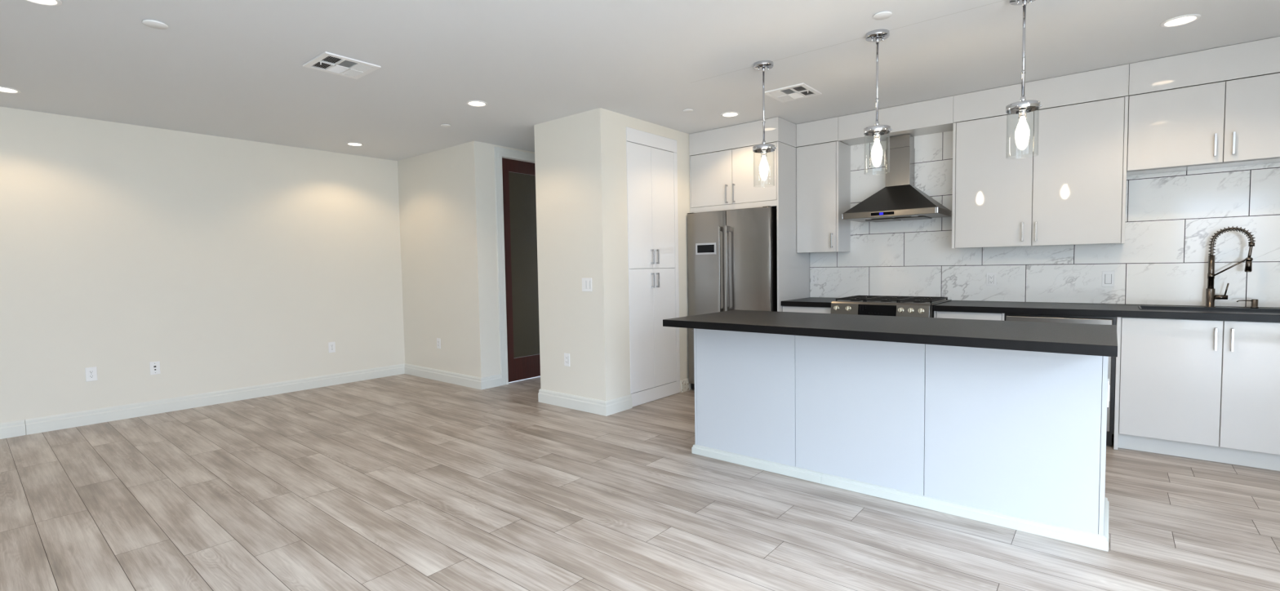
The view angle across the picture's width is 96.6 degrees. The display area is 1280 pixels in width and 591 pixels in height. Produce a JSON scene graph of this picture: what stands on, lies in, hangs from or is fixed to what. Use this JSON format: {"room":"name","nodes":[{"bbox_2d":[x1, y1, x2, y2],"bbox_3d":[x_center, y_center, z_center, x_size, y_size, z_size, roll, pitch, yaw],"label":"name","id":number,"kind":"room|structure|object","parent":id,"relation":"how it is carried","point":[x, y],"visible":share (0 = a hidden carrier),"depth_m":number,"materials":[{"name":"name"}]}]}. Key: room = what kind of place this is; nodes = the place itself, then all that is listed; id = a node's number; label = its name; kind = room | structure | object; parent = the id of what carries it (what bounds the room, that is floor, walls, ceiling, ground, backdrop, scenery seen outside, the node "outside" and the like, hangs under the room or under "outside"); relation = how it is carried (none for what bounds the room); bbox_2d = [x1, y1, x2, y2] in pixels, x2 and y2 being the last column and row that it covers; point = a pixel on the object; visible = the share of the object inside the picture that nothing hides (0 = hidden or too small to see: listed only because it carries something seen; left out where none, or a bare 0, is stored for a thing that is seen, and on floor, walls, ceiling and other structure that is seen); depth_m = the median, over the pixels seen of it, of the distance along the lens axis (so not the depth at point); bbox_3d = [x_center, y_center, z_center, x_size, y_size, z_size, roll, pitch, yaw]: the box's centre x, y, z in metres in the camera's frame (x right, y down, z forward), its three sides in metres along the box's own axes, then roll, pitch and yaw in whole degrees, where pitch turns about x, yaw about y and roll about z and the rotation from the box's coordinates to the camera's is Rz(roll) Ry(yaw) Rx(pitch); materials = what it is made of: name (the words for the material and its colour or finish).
{"room":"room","nodes":[
{"label":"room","id":0,"kind":"room"},
{"bbox_2d":[0,106,404,432],"bbox_3d":[-4.892,-0.178,4.503,0.120,2.551,6.447,1,4,40],"label":"wall","id":1,"kind":"structure","parent":0,"point":[225,263],"depth_m":5.21,"materials":[{"name":"paint"}]},
{"bbox_2d":[84,366,97,381],"bbox_3d":[-4.601,0.659,4.780,0.008,0.115,0.070,1,4,40],"label":"wall outlet","id":2,"kind":"object","parent":1,"relation":"attached to","point":[91,372],"visible":1,"depth_m":4.78,"materials":[{"name":"white plastic"}]},
{"bbox_2d":[149,360,160,374],"bbox_3d":[-4.335,0.649,5.096,0.013,0.115,0.070,1,4,40],"label":"cable jack plate","id":3,"kind":"object","parent":1,"relation":"attached to","point":[154,366],"visible":1,"depth_m":5.10,"materials":[{"name":"white plastic"}]},
{"bbox_2d":[0,363,404,439],"bbox_3d":[-4.819,1.036,4.520,0.018,0.122,6.207,1,4,40],"label":"baseboard","id":4,"kind":"structure","parent":1,"relation":"attached to","point":[67,420],"depth_m":5.23,"materials":[{"name":"white paint"}]},
{"bbox_2d":[328,342,335,352],"bbox_3d":[-3.379,0.568,6.253,0.008,0.115,0.070,1,4,40],"label":"wall outlet","id":5,"kind":"object","parent":1,"relation":"attached to","point":[331,345],"visible":1,"depth_m":6.25,"materials":[{"name":"white plastic"}]},
{"bbox_2d":[397,140,490,377],"bbox_3d":[-2.229,-0.317,6.400,1.560,2.551,0.120,1,4,40],"label":"wall","id":6,"kind":"structure","parent":0,"point":[442,215],"depth_m":6.23,"materials":[{"name":"paint"}]},
{"bbox_2d":[436,337,440,348],"bbox_3d":[-2.260,0.537,6.398,0.070,0.115,0.008,1,4,40],"label":"wall outlet","id":7,"kind":"object","parent":6,"relation":"attached to","point":[438,340],"visible":1,"depth_m":6.39,"materials":[{"name":"white plastic"}]},
{"bbox_2d":[404,363,480,389],"bbox_3d":[-2.246,0.899,6.403,1.578,0.122,0.018,1,4,40],"label":"baseboard","id":8,"kind":"structure","parent":6,"relation":"attached to","point":[466,380],"depth_m":6.34,"materials":[{"name":"white paint"}]},
{"bbox_2d":[484,142,534,375],"bbox_3d":[-0.991,-0.356,6.766,0.120,2.551,2.023,1,4,40],"label":"wall","id":9,"kind":"structure","parent":0,"point":[488,148],"depth_m":6.00,"materials":[{"name":"paint"}]},
{"bbox_2d":[480,373,502,390],"bbox_3d":[-0.962,0.862,6.730,0.018,0.122,2.161,1,4,40],"label":"baseboard","id":10,"kind":"structure","parent":9,"relation":"attached to","point":[491,381],"depth_m":5.99,"materials":[{"name":"white paint"}]},
{"bbox_2d":[493,146,534,385],"bbox_3d":[-1.186,-0.323,6.421,0.020,2.526,1.001,1,4,40],"label":"trim","id":11,"kind":"structure","parent":9,"relation":"attached to","point":[499,153],"depth_m":6.07,"materials":[{"name":"white paint"}]},
{"bbox_2d":[502,157,540,382],"bbox_3d":[-1.221,-0.281,6.452,0.079,2.428,0.817,1,4,40],"label":"door","id":12,"kind":"structure","parent":9,"relation":"in","point":[519,200],"depth_m":6.35,"materials":[{"name":"brown wood"}]},
{"bbox_2d":[533,107,724,400],"bbox_3d":[0.034,-0.324,5.791,0.830,2.551,2.068,1,4,40],"label":"wall","id":13,"kind":"structure","parent":0,"point":[580,164],"depth_m":4.94,"materials":[{"name":"paint"}]},
{"bbox_2d":[564,352,569,366],"bbox_3d":[-0.649,0.571,5.064,0.070,0.115,0.008,1,4,40],"label":"wall outlet","id":14,"kind":"object","parent":13,"relation":"attached to","point":[566,356],"visible":1,"depth_m":5.06,"materials":[{"name":"white plastic"}]},
{"bbox_2d":[582,278,591,291],"bbox_3d":[-0.454,-0.092,4.859,0.118,0.115,0.009,1,4,40],"label":"light switch","id":15,"kind":"object","parent":13,"relation":"attached to","point":[586,282],"visible":1,"depth_m":4.86,"materials":[{"name":"white plastic"}]},
{"bbox_2d":[0,373,1279,590],"bbox_3d":[-0.871,1.178,2.618,8.732,0.100,8.500,1,4,40],"label":"floor","id":16,"kind":"structure","parent":0,"point":[403,482],"depth_m":2.88,"materials":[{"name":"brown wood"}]},
{"bbox_2d":[626,126,679,407],"bbox_3d":[-0.118,-0.258,5.478,0.738,2.452,0.744,1,4,40],"label":"pantry cabinet","id":17,"kind":"object","parent":16,"relation":"on","point":[651,159],"visible":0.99,"depth_m":5.23,"materials":[{"name":"white laminate"}]},
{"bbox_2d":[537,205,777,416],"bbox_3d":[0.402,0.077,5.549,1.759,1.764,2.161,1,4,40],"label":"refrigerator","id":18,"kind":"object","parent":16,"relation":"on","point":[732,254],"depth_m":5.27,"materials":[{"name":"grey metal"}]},
{"bbox_2d":[688,116,809,311],"bbox_3d":[1.081,-0.333,5.653,0.954,2.546,0.720,1,4,40],"label":"tall cabinet","id":19,"kind":"object","parent":16,"relation":"on","point":[726,180],"visible":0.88,"depth_m":5.29,"materials":[{"name":"white paint"}]},
{"bbox_2d":[782,306,831,313],"bbox_3d":[1.663,0.517,5.266,0.465,0.870,0.659,1,4,40],"label":"base cabinet","id":20,"kind":"object","parent":16,"relation":"on","point":[785,308],"visible":0.02,"depth_m":5.02,"materials":[{"name":"white laminate"}]},
{"bbox_2d":[781,297,839,307],"bbox_3d":[1.654,0.061,5.243,0.464,0.042,0.642,1,4,40],"label":"countertop","id":21,"kind":"structure","parent":20,"relation":"on","point":[811,301],"depth_m":5.06,"materials":[{"name":"black stone"}]},
{"bbox_2d":[831,295,951,317],"bbox_3d":[2.104,0.465,4.816,0.792,0.886,0.757,1,4,40],"label":"gas range","id":22,"kind":"object","parent":16,"relation":"on","point":[879,305],"visible":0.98,"depth_m":4.60,"materials":[{"name":"grey metal"}]},
{"bbox_2d":[835,298,951,305],"bbox_3d":[2.139,0.045,4.846,0.792,0.007,0.624,1,4,40],"label":"cooktop","id":23,"kind":"object","parent":22,"relation":"in","point":[932,301],"depth_m":4.62,"materials":[{"name":"silver metal"}]},
{"bbox_2d":[691,328,1109,551],"bbox_3d":[1.350,0.620,3.313,2.139,0.870,0.596,1,4,40],"label":"kitchen island","id":24,"kind":"object","parent":16,"relation":"on","point":[1011,439],"visible":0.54,"depth_m":2.88,"materials":[{"name":"white laminate"}]},
{"bbox_2d":[662,310,1117,356],"bbox_3d":[1.261,0.170,3.196,2.169,0.042,0.892,1,4,40],"label":"island countertop","id":25,"kind":"structure","parent":24,"relation":"on","point":[1095,340],"depth_m":2.84,"materials":[{"name":"black stone"}]},
{"bbox_2d":[1106,378,1110,407],"bbox_3d":[2.048,0.426,2.491,0.008,0.115,0.070,1,4,40],"label":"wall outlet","id":26,"kind":"object","parent":24,"relation":"attached to","point":[1108,384],"visible":0.99,"depth_m":2.47,"materials":[{"name":"white plastic"}]},
{"bbox_2d":[933,311,1008,320],"bbox_3d":[2.624,0.541,4.471,0.458,0.870,0.659,1,4,40],"label":"base cabinet","id":27,"kind":"object","parent":16,"relation":"on","point":[940,314],"visible":0.06,"depth_m":4.22,"materials":[{"name":"white laminate"}]},
{"bbox_2d":[1004,313,1116,446],"bbox_3d":[3.010,0.554,4.094,0.614,0.865,0.602,1,4,40],"label":"dishwasher","id":28,"kind":"object","parent":16,"relation":"on","point":[1012,317],"visible":0.25,"depth_m":3.77,"materials":[{"name":"silver metal"}]},
{"bbox_2d":[1113,316,1279,471],"bbox_3d":[3.642,0.567,3.628,0.948,0.870,0.658,1,4,40],"label":"base cabinet","id":29,"kind":"object","parent":16,"relation":"on","point":[1209,390],"visible":0.94,"depth_m":3.46,"materials":[{"name":"white laminate"}]},
{"bbox_2d":[933,300,1279,322],"bbox_3d":[3.575,0.109,3.654,2.944,0.042,0.642,1,4,40],"label":"countertop","id":30,"kind":"structure","parent":29,"relation":"on","point":[1025,308],"depth_m":3.82,"materials":[{"name":"black stone"}]},
{"bbox_2d":[1137,306,1279,313],"bbox_3d":[3.623,0.195,3.599,0.714,0.218,0.331,1,4,40],"label":"sink","id":31,"kind":"object","parent":30,"relation":"in","point":[1148,308],"visible":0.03,"depth_m":3.67,"materials":[{"name":"black"}]},
{"bbox_2d":[1204,226,1255,307],"bbox_3d":[3.822,-0.184,3.693,0.065,0.529,0.226,-3,3,-34],"label":"kitchen faucet","id":32,"kind":"object","parent":30,"relation":"on","point":[1211,296],"visible":1,"depth_m":3.74,"materials":[{"name":"silver metal"}]},
{"bbox_2d":[1236,298,1258,308],"bbox_3d":[3.904,0.052,3.665,0.102,0.057,0.038,1,4,40],"label":"soap dispenser","id":33,"kind":"object","parent":30,"relation":"on","point":[1254,302],"visible":1,"depth_m":3.64,"materials":[{"name":"silver metal"}]},
{"bbox_2d":[0,0,1279,160],"bbox_3d":[-0.914,-1.479,2.484,8.832,0.120,8.600,1,4,40],"label":"ceiling","id":34,"kind":"structure","parent":0,"point":[228,68],"depth_m":3.52,"materials":[{"name":"paint"}]},
{"bbox_2d":[0,85,21,93],"bbox_3d":[-4.422,-1.432,3.963,0.164,0.006,0.164,1,4,40],"label":"recessed light","id":35,"kind":"object","parent":34,"relation":"in","point":[2,89],"visible":1,"depth_m":3.98,"materials":[{"name":"white plastic"}]},
{"bbox_2d":[25,0,62,5],"bbox_3d":[-2.821,-1.393,2.667,0.164,0.006,0.164,1,4,40],"label":"recessed light","id":36,"kind":"object","parent":34,"relation":"in","point":[47,2],"visible":1,"depth_m":2.71,"materials":[{"name":"white plastic"}]},
{"bbox_2d":[142,19,168,29],"bbox_3d":[-2.518,-1.410,2.962,0.104,0.012,0.104,1,4,40],"label":"sprinkler cover","id":37,"kind":"object","parent":34,"relation":"attached to","point":[150,23],"visible":1,"depth_m":2.95,"materials":[{"name":"white plastic"}]},
{"bbox_2d":[302,51,381,79],"bbox_3d":[-1.886,-1.444,3.610,0.340,0.030,0.334,1,4,40],"label":"ceiling vent","id":38,"kind":"object","parent":34,"relation":"in","point":[328,62],"visible":1,"depth_m":3.60,"materials":[{"name":"white metal"}]},
{"bbox_2d":[346,142,363,146],"bbox_3d":[-2.925,-1.551,5.847,0.164,0.006,0.164,1,4,40],"label":"recessed light","id":39,"kind":"object","parent":34,"relation":"in","point":[353,144],"visible":1,"depth_m":5.84,"materials":[{"name":"white plastic"}]},
{"bbox_2d":[440,124,450,127],"bbox_3d":[-1.752,-1.533,5.140,0.090,0.010,0.090,1,4,40],"label":"sprinkler cover","id":40,"kind":"object","parent":34,"relation":"attached to","point":[442,125],"visible":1,"depth_m":5.12,"materials":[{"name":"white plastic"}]},
{"bbox_2d":[466,100,487,106],"bbox_3d":[-1.284,-1.510,4.487,0.164,0.006,0.164,1,4,40],"label":"recessed light","id":41,"kind":"object","parent":34,"relation":"in","point":[472,103],"visible":1,"depth_m":4.48,"materials":[{"name":"white plastic"}]},
{"bbox_2d":[683,108,693,111],"bbox_3d":[0.402,-1.550,4.773,0.082,0.010,0.082,1,4,40],"label":"sprinkler cover","id":42,"kind":"object","parent":34,"relation":"attached to","point":[686,109],"visible":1,"depth_m":4.76,"materials":[{"name":"white plastic"}]},
{"bbox_2d":[720,111,739,117],"bbox_3d":[0.780,-1.566,4.933,0.164,0.006,0.164,1,4,40],"label":"recessed light","id":43,"kind":"object","parent":34,"relation":"in","point":[728,114],"visible":1,"depth_m":4.93,"materials":[{"name":"white plastic"}]},
{"bbox_2d":[752,60,776,186],"bbox_3d":[0.809,-1.114,3.724,0.149,0.788,0.152,1,4,40],"label":"pendant light","id":44,"kind":"object","parent":34,"relation":"hanging from","point":[762,65],"visible":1,"depth_m":3.72,"materials":[{"name":"silver metal"}]},
{"bbox_2d":[760,148,766,157],"bbox_3d":[0.812,-0.938,3.737,0.038,0.064,0.038,1,4,40],"label":"socket","id":45,"kind":"object","parent":44,"relation":"attached to","point":[763,151],"depth_m":3.72,"materials":[{"name":"silver metal"}]},
{"bbox_2d":[764,82,822,102],"bbox_3d":[1.160,-1.531,4.334,0.323,0.030,0.335,1,4,40],"label":"ceiling vent","id":46,"kind":"object","parent":34,"relation":"in","point":[800,91],"visible":0.98,"depth_m":4.32,"materials":[{"name":"white metal"}]},
{"bbox_2d":[863,28,892,162],"bbox_3d":[1.361,-1.100,3.268,0.149,0.788,0.152,1,4,40],"label":"pendant light","id":47,"kind":"object","parent":34,"relation":"hanging from","point":[877,35],"visible":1,"depth_m":3.26,"materials":[{"name":"silver metal"}]},
{"bbox_2d":[873,130,880,141],"bbox_3d":[1.364,-0.924,3.281,0.038,0.064,0.038,1,4,40],"label":"socket","id":48,"kind":"object","parent":47,"relation":"attached to","point":[876,133],"depth_m":3.27,"materials":[{"name":"silver metal"}]},
{"bbox_2d":[873,11,892,19],"bbox_3d":[1.278,-1.475,3.003,0.092,0.010,0.092,1,4,40],"label":"sprinkler cover","id":49,"kind":"object","parent":34,"relation":"attached to","point":[882,15],"visible":1,"depth_m":3.00,"materials":[{"name":"white plastic"}]},
{"bbox_2d":[1005,0,1042,156],"bbox_3d":[1.900,-1.087,2.822,0.149,0.788,0.152,1,4,40],"label":"pendant light","id":50,"kind":"object","parent":34,"relation":"hanging from","point":[1022,107],"visible":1,"depth_m":2.82,"materials":[{"name":"silver metal"}]},
{"bbox_2d":[1017,106,1026,119],"bbox_3d":[1.903,-0.911,2.835,0.038,0.064,0.038,1,4,40],"label":"socket","id":51,"kind":"object","parent":50,"relation":"attached to","point":[1023,110],"depth_m":2.82,"materials":[{"name":"silver metal"}]},
{"bbox_2d":[1160,13,1200,26],"bbox_3d":[2.975,-1.512,3.140,0.164,0.006,0.164,1,4,40],"label":"recessed light","id":52,"kind":"object","parent":34,"relation":"in","point":[1185,19],"visible":1,"depth_m":3.13,"materials":[{"name":"white plastic"}]},
{"bbox_2d":[727,72,1279,427],"bbox_3d":[2.983,-0.313,4.621,5.206,2.551,0.130,1,4,40],"label":"wall","id":53,"kind":"structure","parent":0,"point":[1171,218],"depth_m":4.22,"materials":[{"name":"tile"}]},
{"bbox_2d":[810,272,817,284],"bbox_3d":[1.710,-0.168,5.595,0.066,0.107,0.008,1,4,40],"label":"wall outlet","id":54,"kind":"object","parent":53,"relation":"attached to","point":[813,275],"visible":1,"depth_m":5.59,"materials":[{"name":"white plastic"}]},
{"bbox_2d":[795,116,850,253],"bbox_3d":[1.707,-1.002,5.326,0.397,1.198,0.340,1,4,40],"label":"upper cabinet","id":55,"kind":"object","parent":53,"relation":"attached to","point":[823,170],"visible":1,"depth_m":5.22,"materials":[{"name":"white paint"}]},
{"bbox_2d":[841,133,951,222],"bbox_3d":[2.175,-1.010,4.834,0.749,0.723,0.500,1,4,40],"label":"range hood","id":56,"kind":"object","parent":53,"relation":"attached to","point":[900,200],"visible":1,"depth_m":4.85,"materials":[{"name":"silver metal"}]},
{"bbox_2d":[986,272,995,286],"bbox_3d":[2.861,-0.131,4.643,0.068,0.108,0.008,1,4,40],"label":"wall outlet","id":57,"kind":"object","parent":53,"relation":"attached to","point":[990,277],"visible":1,"depth_m":4.64,"materials":[{"name":"white plastic"}]},
{"bbox_2d":[988,275,994,283],"bbox_3d":[2.860,-0.131,4.641,0.036,0.070,0.002,1,4,40],"label":"socket","id":58,"kind":"object","parent":57,"relation":"attached to","point":[991,277],"depth_m":4.64,"materials":[{"name":"grey plastic"}]},
{"bbox_2d":[951,63,1128,248],"bbox_3d":[2.967,-0.971,4.284,1.052,1.198,0.340,1,4,40],"label":"upper cabinet","id":59,"kind":"object","parent":53,"relation":"attached to","point":[1073,192],"visible":0.99,"depth_m":4.13,"materials":[{"name":"white paint"}]},
{"bbox_2d":[838,95,954,145],"bbox_3d":[2.213,-1.483,4.898,0.913,0.211,0.305,1,4,40],"label":"soffit","id":60,"kind":"object","parent":59,"relation":"attached to","point":[936,115],"visible":0.97,"depth_m":4.75,"materials":[{"name":"white paint"}]},
{"bbox_2d":[1102,271,1114,286],"bbox_3d":[3.428,-0.121,4.173,0.070,0.114,0.009,1,4,40],"label":"light switch","id":61,"kind":"object","parent":53,"relation":"attached to","point":[1108,277],"visible":1,"depth_m":4.17,"materials":[{"name":"white plastic"}]},
{"bbox_2d":[1126,36,1279,175],"bbox_3d":[3.721,-1.195,3.644,0.916,0.710,0.340,1,4,40],"label":"upper cabinet","id":62,"kind":"object","parent":53,"relation":"attached to","point":[1236,122],"visible":0.98,"depth_m":3.60,"materials":[{"name":"white paint"}]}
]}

